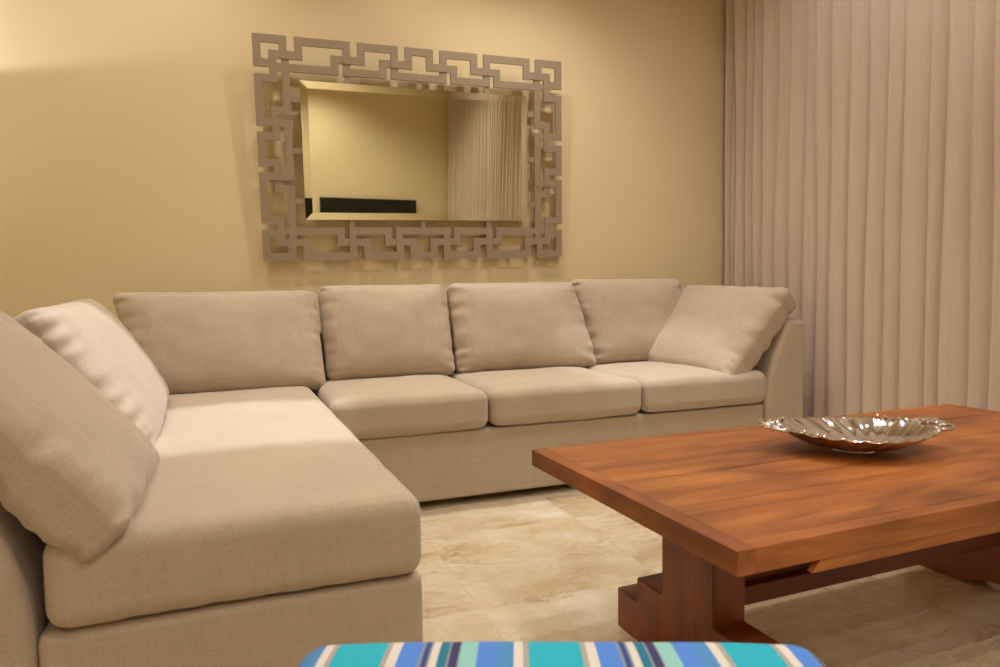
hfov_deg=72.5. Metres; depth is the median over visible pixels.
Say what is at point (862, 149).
pleated curtain
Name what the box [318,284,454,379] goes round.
cushion
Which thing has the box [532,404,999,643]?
coffee table
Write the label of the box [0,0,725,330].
wall
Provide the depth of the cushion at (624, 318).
3.78 m
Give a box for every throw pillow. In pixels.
[0,311,159,561]
[12,299,168,445]
[645,285,796,374]
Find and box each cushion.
[43,386,420,627]
[113,290,325,394]
[315,375,487,438]
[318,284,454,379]
[446,282,595,372]
[449,367,640,425]
[569,278,680,363]
[586,361,765,411]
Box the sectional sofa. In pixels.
[0,318,803,666]
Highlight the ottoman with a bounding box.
[298,641,825,666]
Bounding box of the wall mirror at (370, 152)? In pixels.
[251,32,561,260]
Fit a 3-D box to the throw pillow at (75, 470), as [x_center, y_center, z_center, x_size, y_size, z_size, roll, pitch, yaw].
[-0.963,0.170,1.408,0.424,0.462,0.626,-2,4,-21]
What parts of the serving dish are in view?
scroll handle, scroll handle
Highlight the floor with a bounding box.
[416,484,999,666]
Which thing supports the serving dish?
on the coffee table
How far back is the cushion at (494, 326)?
3.51 m
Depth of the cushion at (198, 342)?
3.00 m
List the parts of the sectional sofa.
backrest, seat, panel, seat, arm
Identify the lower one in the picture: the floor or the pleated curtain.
the floor
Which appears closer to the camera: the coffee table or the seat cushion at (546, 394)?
the coffee table
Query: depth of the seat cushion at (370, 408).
2.80 m
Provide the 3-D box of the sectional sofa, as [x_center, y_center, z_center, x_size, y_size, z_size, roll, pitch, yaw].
[0.090,0.365,2.700,3.350,0.745,2.200,-2,4,-20]
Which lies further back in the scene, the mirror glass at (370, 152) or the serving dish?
the mirror glass at (370, 152)
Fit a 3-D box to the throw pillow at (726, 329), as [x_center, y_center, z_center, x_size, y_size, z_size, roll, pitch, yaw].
[1.150,-0.004,3.696,0.463,0.523,0.756,-3,4,-28]
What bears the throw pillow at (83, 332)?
on the seat cushion at (249, 493)
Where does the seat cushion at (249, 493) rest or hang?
on the sectional sofa
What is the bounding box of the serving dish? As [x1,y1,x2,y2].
[758,414,956,453]
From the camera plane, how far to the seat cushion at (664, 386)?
3.29 m
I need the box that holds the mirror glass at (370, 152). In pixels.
[299,80,527,220]
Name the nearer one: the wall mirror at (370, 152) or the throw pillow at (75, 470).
the throw pillow at (75, 470)
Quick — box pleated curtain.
[724,0,999,417]
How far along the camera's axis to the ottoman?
0.83 m

